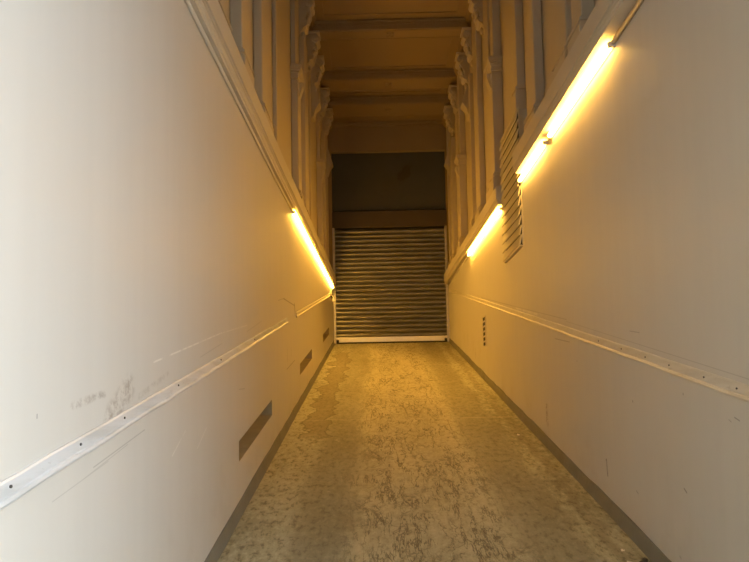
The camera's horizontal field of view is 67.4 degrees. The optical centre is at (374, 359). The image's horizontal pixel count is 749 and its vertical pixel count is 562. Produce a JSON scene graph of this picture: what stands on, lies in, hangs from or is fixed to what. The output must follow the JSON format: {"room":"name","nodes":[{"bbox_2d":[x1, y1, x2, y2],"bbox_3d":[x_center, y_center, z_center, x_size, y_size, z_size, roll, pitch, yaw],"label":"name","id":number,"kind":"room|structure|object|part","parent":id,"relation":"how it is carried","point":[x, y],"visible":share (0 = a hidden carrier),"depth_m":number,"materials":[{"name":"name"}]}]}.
{"room":"service corridor","nodes":[
{"label":"service corridor","id":0,"kind":"room"},
{"bbox_2d":[0,0,333,561],"bbox_3d":[-1.120,0.094,5.610,0.450,4.198,12.993,-1,-3,0],"label":"wall","id":1,"kind":"structure","parent":0,"point":[147,234],"depth_m":2.16,"materials":[{"name":"paint"}]},
{"bbox_2d":[0,318,287,509],"bbox_3d":[-0.911,0.135,2.565,0.022,1.471,6.320,-1,-3,0],"label":"wall rail","id":2,"kind":"object","parent":1,"relation":"attached to","point":[20,483],"visible":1,"depth_m":1.89,"materials":[{"name":"white metal"}]},
{"bbox_2d":[184,0,292,211],"bbox_3d":[-0.950,-1.849,2.169,0.024,0.046,8.120,-1,-3,0],"label":"conduit","id":3,"kind":"object","parent":1,"relation":"attached to","point":[187,2],"visible":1,"depth_m":3.60,"materials":[{"name":"white metal"}]},
{"bbox_2d":[239,400,271,460],"bbox_3d":[-1.014,0.514,4.314,0.232,0.421,1.174,-1,-3,0],"label":"wall slot","id":4,"kind":"object","parent":1,"relation":"attached to","point":[245,442],"visible":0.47,"depth_m":4.44,"materials":[{"name":"metal"}]},
{"bbox_2d":[189,0,335,288],"bbox_3d":[-0.904,-1.884,5.526,0.064,0.406,12.623,-1,-3,0],"label":"ledge","id":5,"kind":"object","parent":1,"relation":"attached to","point":[209,13],"visible":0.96,"depth_m":4.04,"materials":[{"name":"paint"}]},
{"bbox_2d":[204,341,334,561],"bbox_3d":[-0.876,0.699,5.401,0.024,2.867,12.443,-1,-3,0],"label":"baseboard","id":6,"kind":"structure","parent":1,"relation":"attached to","point":[225,535],"depth_m":4.16,"materials":[{"name":"grey paint"}]},
{"bbox_2d":[300,349,311,374],"bbox_3d":[-0.999,0.017,7.269,0.232,0.432,1.224,-1,-3,0],"label":"wall slot","id":7,"kind":"object","parent":1,"relation":"attached to","point":[307,359],"visible":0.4,"depth_m":7.62,"materials":[{"name":"metal"}]},
{"bbox_2d":[292,211,333,287],"bbox_3d":[-0.878,-1.556,8.842,0.042,0.150,5.240,-1,-3,0],"label":"strip light","id":8,"kind":"object","parent":1,"relation":"attached to","point":[294,214],"visible":1,"depth_m":7.70,"materials":[{"name":"white plastic"}]},
{"bbox_2d":[296,293,330,317],"bbox_3d":[-0.879,-0.890,8.672,0.022,1.059,4.490,-1,-3,0],"label":"wall rail","id":9,"kind":"object","parent":1,"relation":"attached to","point":[300,312],"visible":1,"depth_m":7.76,"materials":[{"name":"paint"}]},
{"bbox_2d":[323,328,328,341],"bbox_3d":[-0.985,-0.451,10.052,0.232,0.421,1.174,-1,-3,0],"label":"wall slot","id":10,"kind":"object","parent":1,"relation":"attached to","point":[326,333],"visible":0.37,"depth_m":10.60,"materials":[{"name":"beige metal"}]},
{"bbox_2d":[227,0,321,234],"bbox_3d":[-1.226,-3.638,5.806,0.350,3.520,12.993,-1,-3,0],"label":"wall","id":11,"kind":"structure","parent":0,"point":[284,5],"depth_m":6.52,"materials":[{"name":"paint"}]},
{"bbox_2d":[218,0,232,35],"bbox_3d":[-1.025,-3.648,3.641,0.084,3.235,0.422,-1,-3,0],"label":"pilaster","id":12,"kind":"object","parent":11,"relation":"attached to","point":[223,3],"visible":0.23,"depth_m":3.65,"materials":[{"name":"paint"}]},
{"bbox_2d":[230,0,253,85],"bbox_3d":[-0.993,-3.618,4.220,0.138,3.235,0.340,-1,-3,0],"label":"pilaster","id":13,"kind":"object","parent":11,"relation":"attached to","point":[239,9],"visible":0.42,"depth_m":4.04,"materials":[{"name":"paint"}]},
{"bbox_2d":[253,0,273,133],"bbox_3d":[-1.002,-3.576,5.014,0.104,3.235,0.392,-1,-3,0],"label":"pilaster","id":14,"kind":"object","parent":11,"relation":"attached to","point":[261,53],"visible":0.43,"depth_m":4.82,"materials":[{"name":"paint"}]},
{"bbox_2d":[272,0,279,147],"bbox_3d":[-1.015,-3.534,5.823,0.064,3.235,0.232,-1,-3,0],"label":"pilaster","id":15,"kind":"object","parent":11,"relation":"attached to","point":[275,3],"visible":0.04,"depth_m":5.73,"materials":[{"name":"paint"}]},
{"bbox_2d":[290,0,304,202],"bbox_3d":[-0.966,-3.470,7.056,0.138,3.235,0.340,-1,-3,0],"label":"pilaster","id":16,"kind":"object","parent":11,"relation":"attached to","point":[297,77],"visible":0.77,"depth_m":6.93,"materials":[{"name":"paint"}]},
{"bbox_2d":[299,36,311,219],"bbox_3d":[-0.970,-3.133,7.834,0.104,2.645,0.392,-1,-3,0],"label":"pilaster","id":17,"kind":"object","parent":11,"relation":"attached to","point":[302,44],"visible":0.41,"depth_m":7.71,"materials":[{"name":"paint"}]},
{"bbox_2d":[298,0,314,37],"bbox_3d":[-0.952,-4.769,7.870,0.214,0.559,0.230,-1,-3,0],"label":"corbel","id":18,"kind":"object","parent":11,"relation":"attached to","point":[305,7],"visible":0.95,"depth_m":7.79,"materials":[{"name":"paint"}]},
{"bbox_2d":[308,72,312,223],"bbox_3d":[-0.983,-3.091,8.643,0.064,2.645,0.232,-1,-3,0],"label":"pilaster","id":19,"kind":"object","parent":11,"relation":"attached to","point":[309,77],"visible":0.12,"depth_m":8.59,"materials":[{"name":"paint"}]},
{"bbox_2d":[306,30,320,70],"bbox_3d":[-0.945,-4.728,8.648,0.214,0.559,0.230,-1,-3,0],"label":"corbel","id":20,"kind":"object","parent":11,"relation":"attached to","point":[313,38],"visible":0.95,"depth_m":8.57,"materials":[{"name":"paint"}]},
{"bbox_2d":[311,80,320,122],"bbox_3d":[-0.951,-4.111,8.937,0.174,0.618,0.200,-1,-3,0],"label":"corbel","id":21,"kind":"object","parent":11,"relation":"attached to","point":[315,103],"visible":0.8,"depth_m":8.85,"materials":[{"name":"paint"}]},
{"bbox_2d":[311,55,324,90],"bbox_3d":[-0.939,-4.695,9.287,0.214,0.559,0.230,-1,-3,0],"label":"corbel","id":22,"kind":"object","parent":11,"relation":"attached to","point":[318,68],"visible":0.84,"depth_m":9.21,"materials":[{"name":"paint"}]},
{"bbox_2d":[316,85,325,252],"bbox_3d":[-0.940,-3.321,9.892,0.138,3.235,0.340,-1,-3,0],"label":"pilaster","id":23,"kind":"object","parent":11,"relation":"attached to","point":[321,166],"visible":0.66,"depth_m":9.76,"materials":[{"name":"paint"}]},
{"bbox_2d":[309,15,333,130],"bbox_3d":[-1.007,-5.267,5.855,0.152,0.230,12.323,-1,-3,0],"label":"crown molding","id":24,"kind":"structure","parent":11,"relation":"attached to","point":[312,24],"depth_m":8.68,"materials":[{"name":"beige paint"}]},
{"bbox_2d":[321,131,327,257],"bbox_3d":[-0.944,-2.985,10.670,0.104,2.645,0.392,-1,-3,0],"label":"pilaster","id":25,"kind":"object","parent":11,"relation":"attached to","point":[323,136],"visible":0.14,"depth_m":10.55,"materials":[{"name":"paint"}]},
{"bbox_2d":[320,87,329,120],"bbox_3d":[-0.929,-4.644,10.266,0.214,0.559,0.230,-1,-3,0],"label":"corbel","id":26,"kind":"object","parent":11,"relation":"attached to","point":[324,92],"visible":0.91,"depth_m":10.19,"materials":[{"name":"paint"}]},
{"bbox_2d":[326,138,328,259],"bbox_3d":[-0.962,-3.236,11.495,0.064,3.235,0.232,-1,-3,0],"label":"pilaster","id":27,"kind":"object","parent":11,"relation":"attached to","point":[326,138],"visible":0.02,"depth_m":11.43,"materials":[{"name":"paint"}]},
{"bbox_2d":[322,108,332,137],"bbox_3d":[-0.922,-4.604,11.015,0.214,0.559,0.230,-1,-3,0],"label":"corbel","id":28,"kind":"object","parent":11,"relation":"attached to","point":[328,118],"visible":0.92,"depth_m":10.93,"materials":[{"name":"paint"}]},
{"bbox_2d":[326,145,332,177],"bbox_3d":[-0.928,-3.986,11.313,0.174,0.618,0.200,-1,-3,0],"label":"corbel","id":29,"kind":"object","parent":11,"relation":"attached to","point":[329,160],"visible":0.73,"depth_m":11.23,"materials":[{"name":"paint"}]},
{"bbox_2d":[327,120,448,268],"bbox_3d":[0.303,-3.327,12.071,2.630,3.500,0.420,-1,-3,0],"label":"wall","id":30,"kind":"structure","parent":0,"point":[408,135],"depth_m":12.00,"materials":[{"name":"beige paint"}]},
{"bbox_2d":[331,152,445,211],"bbox_3d":[0.293,-3.825,12.077,2.434,1.255,0.040,-1,-3,0],"label":"wall","id":31,"kind":"structure","parent":30,"relation":"attached to","point":[405,180],"depth_m":12.06,"materials":[{"name":"paint"}]},
{"bbox_2d":[332,209,449,343],"bbox_3d":[0.332,-1.751,11.951,2.426,2.811,0.295,-1,-3,0],"label":"roller shutter","id":32,"kind":"object","parent":30,"relation":"attached to","point":[389,267],"visible":0.95,"depth_m":11.86,"materials":[{"name":"grey metal"}]},
{"bbox_3d":[-0.850,-1.557,11.857,0.048,2.455,0.105,-1,-3,0],"label":"guide rail","id":33,"kind":"part","parent":32,"relation":"part of","materials":[{"name":"metal"}]},
{"bbox_2d":[332,209,446,229],"bbox_3d":[0.309,-2.979,12.028,2.426,0.350,0.270,-1,-3,0],"label":"hood","id":34,"kind":"object","parent":32,"relation":"attached to","point":[400,219],"depth_m":11.89,"materials":[{"name":"beige metal"}]},
{"bbox_3d":[1.518,-1.602,11.837,0.045,2.455,0.105,-1,-3,0],"label":"guide rail","id":35,"kind":"part","parent":32,"relation":"part of","materials":[{"name":"metal"}]},
{"bbox_2d":[314,0,467,121],"bbox_3d":[0.211,-5.520,6.042,3.190,0.250,12.693,-1,-3,0],"label":"ceiling","id":36,"kind":"structure","parent":0,"point":[428,51],"depth_m":9.38,"materials":[{"name":"beige paint"}]},
{"bbox_2d":[334,90,441,94],"bbox_3d":[0.257,-5.141,10.712,2.070,0.020,0.200,-1,-3,0],"label":"trim","id":37,"kind":"structure","parent":36,"relation":"attached to","point":[335,93],"depth_m":10.79,"materials":[{"name":"beige wood"}]},
{"bbox_2d":[320,69,456,91],"bbox_3d":[0.254,-5.082,10.268,2.550,0.183,0.480,-1,-3,0],"label":"ceiling beam","id":38,"kind":"structure","parent":36,"relation":"attached to","point":[416,79],"depth_m":10.12,"materials":[{"name":"beige wood"}]},
{"bbox_3d":[0.253,-5.145,10.271,2.350,0.033,0.480,-1,-3,0],"label":"edge moulding","id":39,"kind":"part","parent":38,"relation":"part of","materials":[{"name":"beige wood"}]},
{"bbox_2d":[327,94,450,117],"bbox_3d":[0.263,-5.033,11.207,2.550,0.183,0.600,-1,-3,0],"label":"ceiling beam","id":40,"kind":"structure","parent":36,"relation":"attached to","point":[402,105],"depth_m":11.03,"materials":[{"name":"beige wood"}]},
{"bbox_3d":[0.262,-5.096,11.210,2.350,0.033,0.600,-1,-3,0],"label":"edge moulding","id":41,"kind":"part","parent":40,"relation":"part of","materials":[{"name":"beige wood"}]},
{"bbox_2d":[326,38,452,68],"bbox_3d":[0.246,-5.203,9.523,2.070,0.020,0.880,-1,-3,0],"label":"trim","id":42,"kind":"structure","parent":36,"relation":"attached to","point":[450,46],"depth_m":9.93,"materials":[{"name":"beige wood"}]},
{"bbox_2d":[311,17,468,40],"bbox_3d":[0.241,-5.159,8.810,2.550,0.183,0.320,-1,-3,0],"label":"ceiling beam","id":43,"kind":"structure","parent":36,"relation":"attached to","point":[423,28],"depth_m":8.69,"materials":[{"name":"beige paint"}]},
{"bbox_3d":[0.240,-5.222,8.813,2.350,0.033,0.320,-1,-3,0],"label":"edge moulding","id":44,"kind":"part","parent":43,"relation":"part of","materials":[{"name":"beige wood"}]},
{"bbox_2d":[320,0,460,16],"bbox_3d":[0.230,-5.290,7.871,2.070,0.020,1.370,-1,-3,0],"label":"trim","id":45,"kind":"structure","parent":36,"relation":"attached to","point":[459,2],"depth_m":8.53,"materials":[{"name":"beige wood"}]},
{"bbox_2d":[217,340,651,561],"bbox_3d":[0.324,0.683,5.616,2.456,2.869,12.893,-1,-3,0],"label":"floor","id":46,"kind":"structure","parent":0,"point":[394,452],"depth_m":4.21,"materials":[{"name":"concrete"}]},
{"bbox_2d":[451,0,597,232],"bbox_3d":[1.715,-3.686,5.932,0.350,3.520,12.693,-1,-3,0],"label":"wall","id":47,"kind":"structure","parent":0,"point":[547,6],"depth_m":6.53,"materials":[{"name":"paint"}]},
{"bbox_2d":[444,149,449,176],"bbox_3d":[1.496,-4.028,11.383,0.174,0.618,0.200,-1,-3,0],"label":"corbel","id":48,"kind":"object","parent":47,"relation":"attached to","point":[447,162],"visible":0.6,"depth_m":11.30,"materials":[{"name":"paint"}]},
{"bbox_2d":[446,124,451,266],"bbox_3d":[1.538,-3.324,11.576,0.110,3.145,0.172,-1,-3,0],"label":"pilaster","id":49,"kind":"object","parent":47,"relation":"attached to","point":[448,134],"visible":0.34,"depth_m":11.52,"materials":[{"name":"paint"}]},
{"bbox_2d":[443,105,454,135],"bbox_3d":[1.461,-4.650,10.995,0.214,0.559,0.230,-1,-3,0],"label":"corbel","id":50,"kind":"object","parent":47,"relation":"attached to","point":[449,116],"visible":0.95,"depth_m":10.92,"materials":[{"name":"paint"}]},
{"bbox_2d":[448,84,457,115],"bbox_3d":[1.454,-4.689,10.246,0.214,0.559,0.230,-1,-3,0],"label":"corbel","id":51,"kind":"object","parent":47,"relation":"attached to","point":[452,89],"visible":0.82,"depth_m":10.17,"materials":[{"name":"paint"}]},
{"bbox_2d":[449,137,457,261],"bbox_3d":[1.536,-3.058,11.011,0.114,2.555,0.352,-1,-3,0],"label":"pilaster","id":52,"kind":"object","parent":47,"relation":"attached to","point":[452,151],"visible":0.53,"depth_m":10.89,"materials":[{"name":"paint"}]},
{"bbox_2d":[441,3,471,127],"bbox_3d":[1.434,-5.314,5.834,0.152,0.230,12.323,-1,-3,0],"label":"crown molding","id":53,"kind":"structure","parent":47,"relation":"attached to","point":[468,16],"depth_m":9.25,"materials":[{"name":"beige paint"}]},
{"bbox_2d":[455,115,458,250],"bbox_3d":[1.525,-3.104,10.127,0.120,2.555,0.322,-1,-3,0],"label":"pilaster","id":54,"kind":"object","parent":47,"relation":"attached to","point":[456,120],"visible":0.19,"depth_m":10.12,"materials":[{"name":"paint"}]},
{"bbox_2d":[454,75,467,249],"bbox_3d":[1.486,-3.417,9.779,0.178,3.145,0.290,-1,-3,0],"label":"pilaster","id":55,"kind":"object","parent":47,"relation":"attached to","point":[460,159],"visible":0.73,"depth_m":9.67,"materials":[{"name":"paint"}]},
{"bbox_2d":[455,52,469,88],"bbox_3d":[1.445,-4.740,9.268,0.214,0.559,0.230,-1,-3,0],"label":"corbel","id":56,"kind":"object","parent":47,"relation":"attached to","point":[461,65],"visible":0.9,"depth_m":9.19,"materials":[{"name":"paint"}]},
{"bbox_2d":[461,82,468,120],"bbox_3d":[1.474,-4.152,9.016,0.174,0.618,0.200,-1,-3,0],"label":"corbel","id":57,"kind":"object","parent":47,"relation":"attached to","point":[465,103],"visible":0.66,"depth_m":8.93,"materials":[{"name":"paint"}]},
{"bbox_2d":[460,27,472,66],"bbox_3d":[1.439,-4.774,8.628,0.214,0.559,0.230,-1,-3,0],"label":"corbel","id":58,"kind":"object","parent":47,"relation":"attached to","point":[466,32],"visible":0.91,"depth_m":8.55,"materials":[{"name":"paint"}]},
{"bbox_2d":[468,73,476,229],"bbox_3d":[1.517,-3.178,8.724,0.110,2.555,0.172,-1,-3,0],"label":"pilaster","id":59,"kind":"object","parent":47,"relation":"attached to","point":[470,76],"visible":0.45,"depth_m":8.68,"materials":[{"name":"paint"}]},
{"bbox_2d":[468,0,483,34],"bbox_3d":[1.431,-4.815,7.849,0.214,0.559,0.230,-1,-3,0],"label":"corbel","id":60,"kind":"object","parent":47,"relation":"attached to","point":[475,6],"visible":0.89,"depth_m":7.78,"materials":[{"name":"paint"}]},
{"bbox_2d":[471,18,485,220],"bbox_3d":[1.504,-3.501,8.191,0.114,3.145,0.352,-1,-3,0],"label":"pilaster","id":61,"kind":"object","parent":47,"relation":"attached to","point":[476,36],"visible":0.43,"depth_m":8.07,"materials":[{"name":"paint"}]},
{"bbox_2d":[483,0,490,202],"bbox_3d":[1.493,-3.547,7.307,0.120,3.145,0.322,-1,-3,0],"label":"pilaster","id":62,"kind":"object","parent":47,"relation":"attached to","point":[486,25],"visible":0.26,"depth_m":7.29,"materials":[{"name":"paint"}]},
{"bbox_2d":[484,0,503,196],"bbox_3d":[1.460,-3.566,6.943,0.178,3.145,0.290,-1,-3,0],"label":"pilaster","id":63,"kind":"object","parent":47,"relation":"attached to","point":[493,66],"visible":0.84,"depth_m":6.83,"materials":[{"name":"paint"}]},
{"bbox_2d":[512,0,526,114],"bbox_3d":[1.480,-3.881,5.918,0.110,2.625,0.172,-1,-3,0],"label":"pilaster","id":64,"kind":"object","parent":47,"relation":"attached to","point":[519,92],"visible":0.95,"depth_m":5.83,"materials":[{"name":"paint"}]},
{"bbox_2d":[523,0,543,131],"bbox_3d":[1.477,-3.650,5.355,0.114,3.145,0.352,-1,-3,0],"label":"pilaster","id":65,"kind":"object","parent":47,"relation":"attached to","point":[534,68],"visible":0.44,"depth_m":5.18,"materials":[{"name":"paint"}]},
{"bbox_2d":[551,0,571,81],"bbox_3d":[1.466,-3.696,4.471,0.120,3.145,0.322,-1,-3,0],"label":"pilaster","id":66,"kind":"object","parent":47,"relation":"attached to","point":[562,19],"visible":0.39,"depth_m":4.36,"materials":[{"name":"paint"}]},
{"bbox_2d":[567,0,594,52],"bbox_3d":[1.448,-3.715,4.106,0.148,3.145,0.290,-1,-3,0],"label":"pilaster","id":67,"kind":"object","parent":47,"relation":"attached to","point":[581,10],"visible":0.42,"depth_m":3.97,"materials":[{"name":"paint"}]},
{"bbox_2d":[448,0,748,561],"bbox_3d":[1.750,-0.093,6.444,0.450,3.842,11.293,-1,-3,0],"label":"wall","id":68,"kind":"structure","parent":0,"point":[636,209],"depth_m":3.05,"materials":[{"name":"paint"}]},
{"bbox_2d":[448,256,468,284],"bbox_3d":[1.517,-1.619,10.342,0.024,0.056,2.773,-1,-3,0],"label":"conduit","id":69,"kind":"object","parent":68,"relation":"attached to","point":[467,256],"visible":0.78,"depth_m":10.10,"materials":[{"name":"white metal"}]},
{"bbox_2d":[444,185,502,283],"bbox_3d":[1.473,-1.807,9.165,0.087,0.292,5.303,-1,-3,0],"label":"ledge","id":70,"kind":"object","parent":68,"relation":"attached to","point":[491,207],"visible":0.94,"depth_m":7.91,"materials":[{"name":"paint"}]},
{"bbox_2d":[482,316,486,346],"bbox_3d":[1.525,-0.394,7.817,0.013,0.420,0.200,-1,-3,0],"label":"air vent","id":71,"kind":"object","parent":68,"relation":"in","point":[483,317],"visible":1,"depth_m":7.82,"materials":[{"name":"beige metal"}]},
{"bbox_2d":[467,207,502,255],"bbox_3d":[1.483,-1.714,7.752,0.042,0.069,2.410,-1,-3,0],"label":"strip light","id":72,"kind":"object","parent":68,"relation":"attached to","point":[499,211],"visible":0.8,"depth_m":7.45,"materials":[{"name":"white plastic"}]},
{"bbox_2d":[499,107,526,262],"bbox_3d":[1.512,-1.843,6.085,0.127,1.437,0.792,-1,-3,0],"label":"air vent","id":73,"kind":"object","parent":68,"relation":"in","point":[512,193],"visible":0.91,"depth_m":6.00,"materials":[{"name":"beige metal"}]},
{"bbox_3d":[1.463,-2.550,6.128,0.024,0.020,0.780,-1,-3,0],"label":"frame","id":74,"kind":"part","parent":73,"relation":"part of","materials":[{"name":"beige metal"}]},
{"bbox_3d":[1.484,-1.133,6.044,0.034,0.015,0.760,-1,-3,0],"label":"frame","id":75,"kind":"part","parent":73,"relation":"part of","materials":[{"name":"white metal"}]},
{"bbox_3d":[1.486,-1.844,6.076,0.004,1.395,0.750,-1,-3,0],"label":"plate","id":76,"kind":"part","parent":73,"relation":"part of","materials":[{"name":"beige metal"}]},
{"bbox_3d":[1.479,-1.874,5.696,0.010,1.415,0.012,-1,-3,0],"label":"frame","id":77,"kind":"part","parent":73,"relation":"part of","materials":[{"name":"beige metal"}]},
{"bbox_3d":[1.523,-2.304,6.105,0.088,0.495,0.720,-1,-3,0],"label":"casing","id":78,"kind":"part","parent":73,"relation":"part of","materials":[{"name":"beige metal"}]},
{"bbox_2d":[518,140,547,182],"bbox_3d":[1.459,-1.830,5.239,0.042,0.040,0.900,-1,-3,0],"label":"strip light","id":79,"kind":"object","parent":68,"relation":"attached to","point":[544,144],"visible":1,"depth_m":5.16,"materials":[{"name":"white plastic"}]},
{"bbox_2d":[449,338,671,561],"bbox_3d":[1.524,0.518,6.189,0.024,2.511,10.843,-1,-3,0],"label":"baseboard","id":80,"kind":"structure","parent":68,"relation":"attached to","point":[623,521],"depth_m":4.03,"materials":[{"name":"grey paint"}]},
{"bbox_2d":[512,0,637,173],"bbox_3d":[1.405,-2.085,3.245,0.114,0.228,4.690,-1,-3,0],"label":"ledge","id":81,"kind":"object","parent":68,"relation":"attached to","point":[606,18],"visible":0.96,"depth_m":3.89,"materials":[{"name":"paint"}]},
{"bbox_2d":[547,41,614,138],"bbox_3d":[1.448,-1.892,4.056,0.042,0.040,1.270,-1,-3,0],"label":"strip light","id":82,"kind":"object","parent":68,"relation":"attached to","point":[608,49],"visible":0.97,"depth_m":3.89,"materials":[{"name":"white plastic"}]},
{"bbox_2d":[448,289,748,401],"bbox_3d":[1.505,-0.534,6.229,0.022,2.466,10.773,-1,-3,0],"label":"wall rail","id":83,"kind":"object","parent":68,"relation":"attached to","point":[726,386],"visible":1,"depth_m":3.10,"materials":[{"name":"white metal"}]},
{"bbox_2d":[611,0,643,43],"bbox_3d":[1.440,-2.000,2.184,0.028,0.027,2.480,-1,-3,0],"label":"conduit","id":84,"kind":"object","parent":68,"relation":"attached to","point":[639,2],"visible":1,"depth_m":3.22,"materials":[{"name":"white metal"}]}
]}

